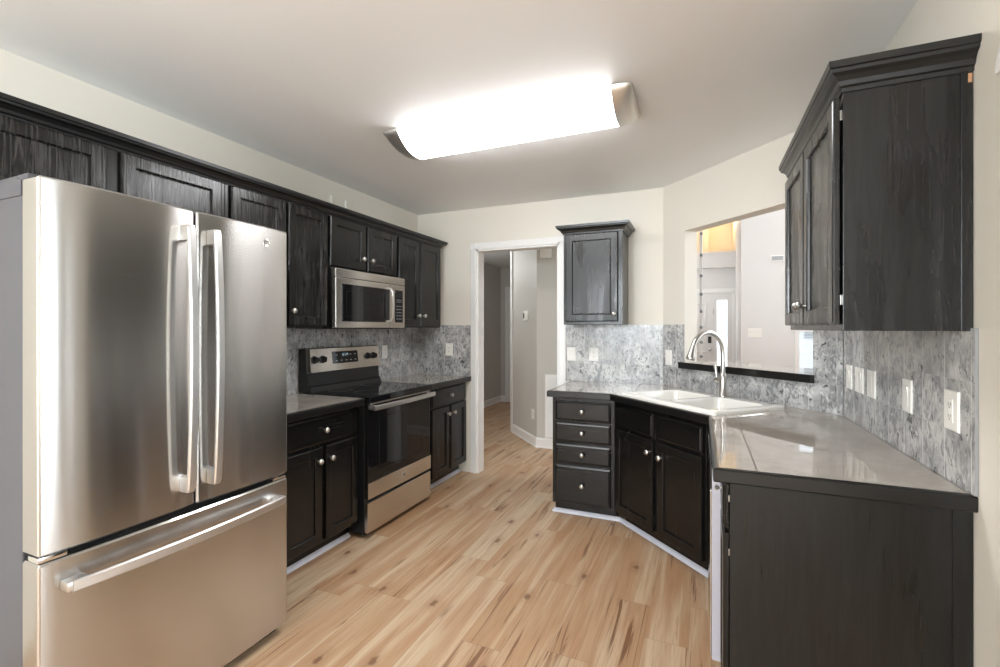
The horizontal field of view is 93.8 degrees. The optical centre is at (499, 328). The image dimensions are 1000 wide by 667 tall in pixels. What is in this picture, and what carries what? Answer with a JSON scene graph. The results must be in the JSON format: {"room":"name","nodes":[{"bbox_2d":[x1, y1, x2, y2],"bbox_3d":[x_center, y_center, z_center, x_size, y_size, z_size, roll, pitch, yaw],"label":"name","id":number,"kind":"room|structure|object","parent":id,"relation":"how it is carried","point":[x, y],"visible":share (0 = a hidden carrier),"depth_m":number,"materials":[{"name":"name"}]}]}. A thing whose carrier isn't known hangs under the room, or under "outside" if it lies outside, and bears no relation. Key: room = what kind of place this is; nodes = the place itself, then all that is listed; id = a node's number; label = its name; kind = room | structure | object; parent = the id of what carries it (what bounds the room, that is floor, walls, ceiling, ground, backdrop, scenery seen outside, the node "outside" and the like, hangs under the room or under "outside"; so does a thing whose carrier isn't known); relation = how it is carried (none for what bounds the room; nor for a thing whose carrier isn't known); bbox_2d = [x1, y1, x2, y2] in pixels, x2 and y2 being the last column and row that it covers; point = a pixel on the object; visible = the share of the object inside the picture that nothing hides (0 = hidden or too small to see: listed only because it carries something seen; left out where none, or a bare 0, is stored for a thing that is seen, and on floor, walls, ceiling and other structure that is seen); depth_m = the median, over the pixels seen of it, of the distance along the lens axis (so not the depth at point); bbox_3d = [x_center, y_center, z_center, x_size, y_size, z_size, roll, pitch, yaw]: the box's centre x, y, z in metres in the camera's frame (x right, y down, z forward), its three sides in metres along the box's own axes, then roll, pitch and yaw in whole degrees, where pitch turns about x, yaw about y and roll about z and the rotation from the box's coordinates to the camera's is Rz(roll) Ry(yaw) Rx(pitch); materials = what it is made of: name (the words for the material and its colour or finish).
{"room":"kitchen","nodes":[
{"label":"kitchen","id":0,"kind":"room"},
{"bbox_2d":[0,48,417,393],"bbox_3d":[-2.239,0.118,1.489,0.120,2.483,7.166,0,0,23],"label":"wall","id":1,"kind":"structure","parent":0,"point":[20,77],"depth_m":2.45,"materials":[{"name":"paint"}]},
{"bbox_2d":[0,115,223,216],"bbox_3d":[-1.756,-0.618,2.003,0.354,0.295,1.052,0,0,23],"label":"upper cabinet","id":2,"kind":"object","parent":1,"relation":"attached to","point":[25,147],"visible":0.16,"depth_m":1.91,"materials":[{"name":"black wood"}]},
{"bbox_2d":[0,92,447,248],"bbox_3d":[-1.312,-0.785,3.033,0.352,0.066,3.294,0,0,23],"label":"crown molding","id":3,"kind":"structure","parent":1,"relation":"attached to","point":[13,107],"depth_m":2.17,"materials":[{"name":"black wood"}]},
{"bbox_2d":[224,184,327,327],"bbox_3d":[-1.404,-0.383,2.821,0.354,0.765,0.724,0,0,23],"label":"upper cabinet","id":4,"kind":"object","parent":1,"relation":"attached to","point":[306,229],"visible":0.45,"depth_m":2.87,"materials":[{"name":"black wood"}]},
{"bbox_2d":[287,328,417,394],"bbox_3d":[-1.283,0.213,3.545,0.008,0.476,2.378,0,0,23],"label":"tile backsplash","id":5,"kind":"structure","parent":1,"relation":"attached to","point":[402,343],"depth_m":3.93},
{"bbox_2d":[382,345,386,358],"bbox_3d":[-1.019,0.210,4.140,0.009,0.117,0.075,0,0,23],"label":"wall outlet","id":6,"kind":"object","parent":5,"relation":"attached to","point":[384,347],"visible":1,"depth_m":4.13,"materials":[{"name":"white plastic"}]},
{"bbox_2d":[328,215,395,277],"bbox_3d":[-1.109,-0.585,3.507,0.354,0.360,0.766,0,0,23],"label":"upper cabinet","id":7,"kind":"object","parent":1,"relation":"attached to","point":[353,246],"visible":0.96,"depth_m":3.39,"materials":[{"name":"black wood"}]},
{"bbox_2d":[295,267,404,328],"bbox_3d":[-1.072,-0.198,3.502,0.416,0.408,0.783,0,0,23],"label":"microwave","id":8,"kind":"object","parent":7,"relation":"attached to","point":[356,299],"visible":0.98,"depth_m":3.34,"materials":[{"name":"silver metal"}]},
{"bbox_2d":[396,236,440,327],"bbox_3d":[-0.820,-0.385,4.178,0.354,0.760,0.692,0,0,23],"label":"upper cabinet","id":9,"kind":"object","parent":1,"relation":"attached to","point":[419,264],"visible":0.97,"depth_m":4.11,"materials":[{"name":"black wood"}]},
{"bbox_2d":[0,0,917,267],"bbox_3d":[0.877,-1.173,2.290,8.200,0.100,11.500,0,0,23],"label":"ceiling","id":10,"kind":"structure","parent":0,"point":[313,86],"depth_m":2.01,"materials":[{"name":"paint"}]},
{"bbox_2d":[383,82,639,159],"bbox_3d":[0.034,-1.073,2.566,1.383,0.101,0.386,0,0,23],"label":"ceiling light","id":11,"kind":"object","parent":10,"relation":"attached to","point":[614,105],"visible":1,"depth_m":2.42,"materials":[{"name":"white plastic"}]},
{"bbox_2d":[224,402,720,666],"bbox_3d":[1.495,1.390,3.221,8.600,0.060,13.700,0,0,23],"label":"floor","id":12,"kind":"structure","parent":0,"point":[481,571],"depth_m":2.45,"materials":[{"name":"brown wood"}]},
{"bbox_2d":[0,173,286,666],"bbox_3d":[-1.460,0.457,1.852,0.874,1.806,0.863,0,0,23],"label":"refrigerator","id":13,"kind":"object","parent":12,"relation":"on","point":[143,342],"visible":1,"depth_m":1.52,"materials":[{"name":"metal"}]},
{"bbox_2d":[285,407,357,566],"bbox_3d":[-1.269,0.926,2.839,0.584,0.868,0.632,0,0,23],"label":"base cabinet","id":14,"kind":"object","parent":12,"relation":"on","point":[321,474],"visible":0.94,"depth_m":2.72,"materials":[{"name":"black wood"}]},
{"bbox_2d":[287,533,349,573],"bbox_3d":[-1.105,1.347,2.770,0.020,0.026,0.615,0,0,23],"label":"trim","id":15,"kind":"structure","parent":14,"relation":"attached to","point":[337,541],"depth_m":2.79,"materials":[{"name":"white wood"}]},
{"bbox_2d":[287,393,364,422],"bbox_3d":[-1.307,0.473,2.730,0.586,0.046,0.858,0,0,23],"label":"countertop","id":16,"kind":"structure","parent":14,"relation":"on","point":[299,406],"depth_m":2.80,"materials":[{"name":"stone"}]},
{"bbox_2d":[299,345,435,535],"bbox_3d":[-0.941,0.750,3.464,0.652,1.219,0.768,0,0,23],"label":"range","id":17,"kind":"object","parent":12,"relation":"on","point":[394,457],"visible":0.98,"depth_m":3.31,"materials":[{"name":"silver metal"}]},
{"bbox_2d":[303,381,432,403],"bbox_3d":[-0.946,0.464,3.466,0.572,0.043,0.768,0,0,23],"label":"cooktop","id":18,"kind":"object","parent":17,"relation":"in","point":[373,392],"depth_m":3.35,"materials":[{"name":"black glass"}]},
{"bbox_2d":[428,382,465,484],"bbox_3d":[-0.690,0.926,4.184,0.584,0.868,0.730,0,0,23],"label":"base cabinet","id":19,"kind":"object","parent":12,"relation":"on","point":[448,406],"visible":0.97,"depth_m":4.07,"materials":[{"name":"black wood"}]},
{"bbox_2d":[381,374,470,389],"bbox_3d":[-0.684,0.473,4.178,0.586,0.046,0.734,0,0,23],"label":"countertop","id":20,"kind":"structure","parent":19,"relation":"on","point":[438,381],"depth_m":4.11,"materials":[{"name":"stone"}]},
{"bbox_2d":[430,469,459,488],"bbox_3d":[-0.527,1.347,4.113,0.020,0.026,0.720,0,0,23],"label":"trim","id":21,"kind":"structure","parent":19,"relation":"attached to","point":[453,473],"depth_m":4.18,"materials":[{"name":"white wood"}]},
{"bbox_2d":[553,397,618,516],"bbox_3d":[0.705,0.926,3.603,0.447,0.868,0.684,0,0,23],"label":"base cabinet","id":22,"kind":"object","parent":12,"relation":"on","point":[583,429],"visible":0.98,"depth_m":3.32,"materials":[{"name":"black wood"}]},
{"bbox_2d":[547,381,977,512],"bbox_3d":[1.097,0.473,2.664,1.228,0.046,2.843,0,0,-11],"label":"countertop","id":23,"kind":"structure","parent":22,"relation":"on","point":[789,448],"depth_m":1.64,"materials":[{"name":"stone"}]},
{"bbox_2d":[621,389,784,414],"bbox_3d":[1.204,0.526,2.881,0.550,0.193,0.800,0,0,-22],"label":"sink","id":24,"kind":"object","parent":23,"relation":"in","point":[686,399],"visible":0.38,"depth_m":2.86,"materials":[{"name":"ceramic"}]},
{"bbox_2d":[686,330,727,396],"bbox_3d":[1.281,0.221,2.927,0.318,0.419,0.094,0,0,-22],"label":"faucet","id":25,"kind":"object","parent":23,"relation":"on","point":[722,379],"visible":1,"depth_m":2.94,"materials":[{"name":"silver metal"}]},
{"bbox_2d":[615,402,708,570],"bbox_3d":[1.129,0.926,2.942,0.494,0.868,0.815,0,0,-22],"label":"base cabinet","id":26,"kind":"object","parent":12,"relation":"on","point":[661,459],"visible":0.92,"depth_m":2.77,"materials":[{"name":"black wood"}]},
{"bbox_2d":[552,507,707,577],"bbox_3d":[0.833,1.347,3.102,0.269,0.026,1.441,0,0,-36],"label":"trim","id":27,"kind":"structure","parent":26,"relation":"attached to","point":[658,543],"depth_m":3.08,"materials":[{"name":"white wood"}]},
{"bbox_2d":[708,428,720,661],"bbox_3d":[1.204,0.929,1.945,0.616,0.862,0.605,0,0,23],"label":"dishwasher","id":28,"kind":"object","parent":12,"relation":"on","point":[714,505],"visible":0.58,"depth_m":1.79,"materials":[{"name":"white plastic"}]},
{"bbox_2d":[715,483,972,666],"bbox_3d":[1.050,0.926,1.525,0.635,0.868,0.279,0,0,23],"label":"base cabinet","id":29,"kind":"object","parent":12,"relation":"on","point":[807,579],"visible":0.93,"depth_m":1.39,"materials":[{"name":"black wood"}]},
{"bbox_2d":[484,263,500,400],"bbox_3d":[-0.801,0.118,6.967,0.120,2.483,4.034,0,0,23],"label":"wall","id":30,"kind":"structure","parent":0,"point":[492,274],"depth_m":8.36,"materials":[{"name":"paint"}]},
{"bbox_2d":[484,395,504,407],"bbox_3d":[-0.718,1.305,6.895,0.090,0.110,3.900,0,0,23],"label":"baseboard","id":31,"kind":"structure","parent":30,"relation":"attached to","point":[501,398],"depth_m":8.41,"materials":[{"name":"white wood"}]},
{"bbox_2d":[501,267,509,395],"bbox_3d":[1.418,0.118,8.165,3.250,2.483,0.120,0,0,23],"label":"wall","id":32,"kind":"structure","parent":0,"point":[505,272],"depth_m":8.68,"materials":[{"name":"paint"}]},
{"bbox_2d":[505,287,509,401],"bbox_3d":[0.538,0.297,8.535,0.910,2.125,0.136,0,0,23],"label":"trim","id":33,"kind":"structure","parent":32,"relation":"attached to","point":[507,289],"depth_m":8.63,"materials":[{"name":"grey wood"}]},
{"bbox_2d":[513,248,556,438],"bbox_3d":[0.851,0.118,5.339,2.059,2.483,0.532,0,0,40],"label":"wall","id":34,"kind":"structure","parent":0,"point":[534,277],"depth_m":5.45,"materials":[{"name":"paint"}]},
{"bbox_2d":[510,251,512,431],"bbox_3d":[0.164,0.118,6.153,0.040,2.483,0.059,0,0,-18],"label":"trim","id":35,"kind":"structure","parent":34,"relation":"attached to","point":[511,252],"depth_m":6.13,"materials":[{"name":"white wood"}]},
{"bbox_2d":[523,311,527,320],"bbox_3d":[0.309,-0.148,5.652,0.028,0.116,0.120,0,0,-18],"label":"thermostat","id":36,"kind":"object","parent":34,"relation":"attached to","point":[525,313],"visible":1,"depth_m":5.62,"materials":[{"name":"white plastic"}]},
{"bbox_2d":[512,424,552,448],"bbox_3d":[0.796,1.305,5.295,2.058,0.110,0.447,0,0,41],"label":"baseboard","id":37,"kind":"structure","parent":34,"relation":"attached to","point":[537,442],"depth_m":5.44,"materials":[{"name":"white wood"}]},
{"bbox_2d":[531,408,533,418],"bbox_3d":[0.381,1.002,5.462,0.009,0.117,0.075,0,0,-18],"label":"wall outlet","id":38,"kind":"object","parent":34,"relation":"attached to","point":[532,410],"visible":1,"depth_m":5.46,"materials":[{"name":"white plastic"}]},
{"bbox_2d":[540,249,551,258],"bbox_3d":[0.519,-0.860,5.287,0.130,0.134,0.046,0,0,23],"label":"door chime","id":39,"kind":"object","parent":34,"relation":"attached to","point":[544,253],"visible":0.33,"depth_m":5.27,"materials":[{"name":"white plastic"}]},
{"bbox_2d":[545,374,556,438],"bbox_3d":[0.740,0.885,5.211,0.500,0.720,0.011,0,0,23],"label":"air vent","id":40,"kind":"object","parent":34,"relation":"in","point":[550,380],"visible":0.3,"depth_m":5.29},
{"bbox_2d":[418,188,662,471],"bbox_3d":[0.268,0.118,4.246,2.305,2.483,0.120,0,0,23],"label":"wall","id":41,"kind":"structure","parent":0,"point":[459,229],"depth_m":4.12,"materials":[{"name":"paint"}]},
{"bbox_2d":[418,325,470,375],"bbox_3d":[-0.543,0.211,4.525,0.578,0.479,0.008,0,0,23],"label":"tile backsplash","id":42,"kind":"structure","parent":41,"relation":"attached to","point":[432,358],"depth_m":4.52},
{"bbox_2d":[446,343,452,355],"bbox_3d":[-0.489,0.205,4.493,0.075,0.117,0.009,0,0,23],"label":"wall outlet","id":43,"kind":"object","parent":42,"relation":"attached to","point":[449,346],"visible":1,"depth_m":4.49,"materials":[{"name":"white plastic"}]},
{"bbox_2d":[470,236,565,473],"bbox_3d":[0.168,0.281,4.280,0.919,2.157,0.136,0,0,23],"label":"trim","id":44,"kind":"structure","parent":41,"relation":"attached to","point":[478,250],"depth_m":4.38,"materials":[{"name":"white wood"}]},
{"bbox_2d":[555,219,634,324],"bbox_3d":[0.771,-0.419,3.767,0.570,0.783,0.358,0,0,23],"label":"upper cabinet","id":45,"kind":"object","parent":41,"relation":"attached to","point":[595,254],"visible":1,"depth_m":3.64,"materials":[{"name":"black wood"}]},
{"bbox_2d":[566,325,662,384],"bbox_3d":[0.935,0.211,3.889,0.794,0.479,0.008,0,0,23],"label":"tile backsplash","id":46,"kind":"structure","parent":41,"relation":"attached to","point":[627,353],"depth_m":3.87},
{"bbox_2d":[567,347,575,360],"bbox_3d":[0.611,0.222,4.018,0.078,0.117,0.012,0,0,23],"label":"light switch","id":47,"kind":"object","parent":46,"relation":"attached to","point":[571,351],"visible":1,"depth_m":4.01,"materials":[{"name":"white plastic"}]},
{"bbox_2d":[589,347,598,360],"bbox_3d":[0.790,0.220,3.942,0.082,0.117,0.009,0,0,23],"label":"wall outlet","id":48,"kind":"object","parent":46,"relation":"attached to","point":[593,351],"visible":1,"depth_m":3.94,"materials":[{"name":"white plastic"}]},
{"bbox_2d":[592,350,595,357],"bbox_3d":[0.789,0.220,3.940,0.033,0.068,0.004,0,0,23],"label":"receptacle","id":49,"kind":"object","parent":48,"relation":"attached to","point":[593,351],"depth_m":3.94,"materials":[{"name":"white plastic"}]},
{"bbox_2d":[697,222,735,252],"bbox_3d":[3.957,-1.940,9.891,2.050,1.200,1.300,0,0,23],"label":"niche","id":50,"kind":"object","parent":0,"point":[723,237],"visible":0.05,"depth_m":10.09,"materials":[{"name":"paint"}]},
{"bbox_2d":[697,267,735,288],"bbox_3d":[3.724,-0.040,9.349,2.050,2.800,0.120,0,0,23],"label":"wall","id":51,"kind":"structure","parent":0,"point":[712,278],"depth_m":9.06,"materials":[{"name":"paint"}]},
{"bbox_2d":[699,231,702,360],"bbox_3d":[1.981,0.150,4.604,0.033,2.420,0.051,0,0,23],"label":"peg rail","id":52,"kind":"object","parent":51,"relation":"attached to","point":[700,232],"visible":0.62,"depth_m":4.61,"materials":[{"name":"white wood"}]},
{"bbox_2d":[697,293,731,361],"bbox_3d":[3.895,0.332,9.247,1.255,2.040,0.132,0,0,23],"label":"door","id":53,"kind":"structure","parent":51,"relation":"in","point":[709,300],"depth_m":9.14,"materials":[{"name":"white wood"}]},
{"bbox_2d":[697,288,735,361],"bbox_3d":[3.900,0.295,9.265,1.420,2.130,0.136,0,0,23],"label":"trim","id":54,"kind":"structure","parent":51,"relation":"attached to","point":[716,290],"depth_m":8.95,"materials":[{"name":"white wood"}]},
{"bbox_2d":[697,251,735,269],"bbox_3d":[3.632,-1.300,9.204,1.795,0.300,0.220,0,0,23],"label":"ledge","id":55,"kind":"object","parent":51,"relation":"attached to","point":[723,259],"visible":0.43,"depth_m":8.87,"materials":[{"name":"paint"}]},
{"bbox_2d":[736,219,746,362],"bbox_3d":[3.893,-0.590,7.579,0.080,3.900,3.005,0,0,26],"label":"wall","id":56,"kind":"structure","parent":0,"point":[741,226],"depth_m":6.24,"materials":[{"name":"paint"}]},
{"bbox_2d":[663,131,844,416],"bbox_3d":[1.596,0.118,3.094,0.116,2.483,1.406,0,0,-20],"label":"wall","id":57,"kind":"structure","parent":0,"point":[749,184],"depth_m":3.35,"materials":[{"name":"paint"}]},
{"bbox_2d":[678,361,813,382],"bbox_3d":[1.722,0.277,3.101,0.442,0.046,1.097,0,0,-20],"label":"bar ledge","id":58,"kind":"object","parent":57,"relation":"attached to","point":[797,374],"visible":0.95,"depth_m":2.98,"materials":[{"name":"stone"}]},
{"bbox_2d":[663,324,843,414],"bbox_3d":[1.538,0.211,3.073,0.008,0.479,1.390,0,0,-20],"label":"tile backsplash","id":59,"kind":"structure","parent":57,"relation":"attached to","point":[826,394],"depth_m":2.71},
{"bbox_2d":[665,350,671,364],"bbox_3d":[1.315,0.230,3.660,0.012,0.117,0.072,0,0,-20],"label":"light switch","id":60,"kind":"object","parent":59,"relation":"attached to","point":[668,353],"visible":1,"depth_m":3.65,"materials":[{"name":"white plastic"}]},
{"bbox_2d":[747,209,794,366],"bbox_3d":[5.115,-0.590,5.485,3.940,3.900,0.120,0,0,23],"label":"wall","id":61,"kind":"structure","parent":0,"point":[765,232],"depth_m":6.12,"materials":[{"name":"paint"}]},
{"bbox_2d":[748,329,761,337],"bbox_3d":[3.357,0.064,6.170,0.165,0.117,0.012,0,0,23],"label":"light switch","id":62,"kind":"object","parent":61,"relation":"attached to","point":[751,332],"visible":1,"depth_m":6.17,"materials":[{"name":"white plastic"}]},
{"bbox_2d":[770,255,784,261],"bbox_3d":[3.597,-0.905,6.068,0.160,0.080,0.008,0,0,23],"label":"air vent","id":63,"kind":"object","parent":61,"relation":"in","point":[775,258],"visible":1,"depth_m":6.07,"materials":[{"name":"white metal"}]},
{"bbox_2d":[795,330,812,366],"bbox_3d":[4.207,0.035,5.854,0.900,1.550,0.100,0,0,23],"label":"window","id":64,"kind":"structure","parent":61,"relation":"in","point":[796,331],"depth_m":5.97,"materials":[{"name":"white wood"}]},
{"bbox_2d":[847,0,999,666],"bbox_3d":[0.666,0.118,-0.330,0.120,2.483,6.120,0,0,23],"label":"wall","id":65,"kind":"structure","parent":0,"point":[928,21],"depth_m":1.22,"materials":[{"name":"paint"}]},
{"bbox_2d":[779,33,981,330],"bbox_3d":[1.304,-0.386,1.756,0.354,0.788,0.979,0,0,23],"label":"upper cabinet","id":66,"kind":"object","parent":65,"relation":"attached to","point":[877,166],"visible":1,"depth_m":1.35,"materials":[{"name":"black wood"}]},
{"bbox_2d":[844,328,978,496],"bbox_3d":[1.524,0.226,1.830,0.008,0.451,1.257,0,0,23],"label":"tile backsplash","id":67,"kind":"structure","parent":65,"relation":"attached to","point":[935,361],"depth_m":1.54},
{"bbox_2d":[846,364,851,389],"bbox_3d":[1.723,0.240,2.312,0.012,0.117,0.085,0,0,23],"label":"light switch","id":68,"kind":"object","parent":67,"relation":"attached to","point":[848,367],"visible":1,"depth_m":2.30,"materials":[{"name":"white plastic"}]},
{"bbox_2d":[855,366,863,393],"bbox_3d":[1.659,0.240,2.165,0.012,0.117,0.118,0,0,23],"label":"light switch","id":69,"kind":"object","parent":67,"relation":"attached to","point":[859,372],"visible":1,"depth_m":2.15,"materials":[{"name":"white plastic"}]},
{"bbox_2d":[867,369,875,398],"bbox_3d":[1.595,0.240,2.011,0.008,0.117,0.100,0,0,23],"label":"blank cover plate","id":70,"kind":"object","parent":67,"relation":"attached to","point":[871,375],"visible":1,"depth_m":2.00,"materials":[{"name":"white plastic"}]},
{"bbox_2d":[902,378,912,413],"bbox_3d":[1.442,0.240,1.660,0.012,0.117,0.078,0,0,23],"label":"light switch","id":71,"kind":"object","parent":67,"relation":"attached to","point":[907,385],"visible":1,"depth_m":1.65,"materials":[{"name":"white plastic"}]},
{"bbox_2d":[944,389,959,433],"bbox_3d":[1.316,0.240,1.366,0.010,0.117,0.085,0,0,23],"label":"wall outlet","id":72,"kind":"object","parent":67,"relation":"attached to","point":[951,398],"visible":1,"depth_m":1.35,"materials":[{"name":"white plastic"}]},
{"bbox_2d":[947,398,952,422],"bbox_3d":[1.315,0.240,1.367,0.004,0.068,0.033,0,0,23],"label":"receptacle","id":73,"kind":"object","parent":72,"relation":"attached to","point":[949,400],"depth_m":1.36,"materials":[{"name":"white plastic"}]},
{"bbox_2d":[995,45,999,73],"bbox_3d":[1.064,0.329,0.615,0.136,2.062,1.120,0,0,23],"label":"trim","id":74,"kind":"structure","parent":65,"relation":"attached to","point":[997,67],"depth_m":1.15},
{"label":"outside","id":75,"kind":"structure","parent":0,"visible":0},
{"bbox_2d":[717,347,726,360],"bbox_3d":[9.982,1.510,23.193,60.000,0.100,29.500,0,0,23],"label":"ground","id":76,"kind":"structure","parent":75,"point":[718,348],"depth_m":26.97,"materials":[{"name":"white"}]},
{"bbox_2d":[799,332,812,367],"bbox_3d":[11.009,-0.640,12.931,6.000,4.000,3.540,0,0,23],"label":"house","id":77,"kind":"structure","parent":76,"relation":"on","point":[805,338],"depth_m":12.31,"materials":[{"name":"white"}]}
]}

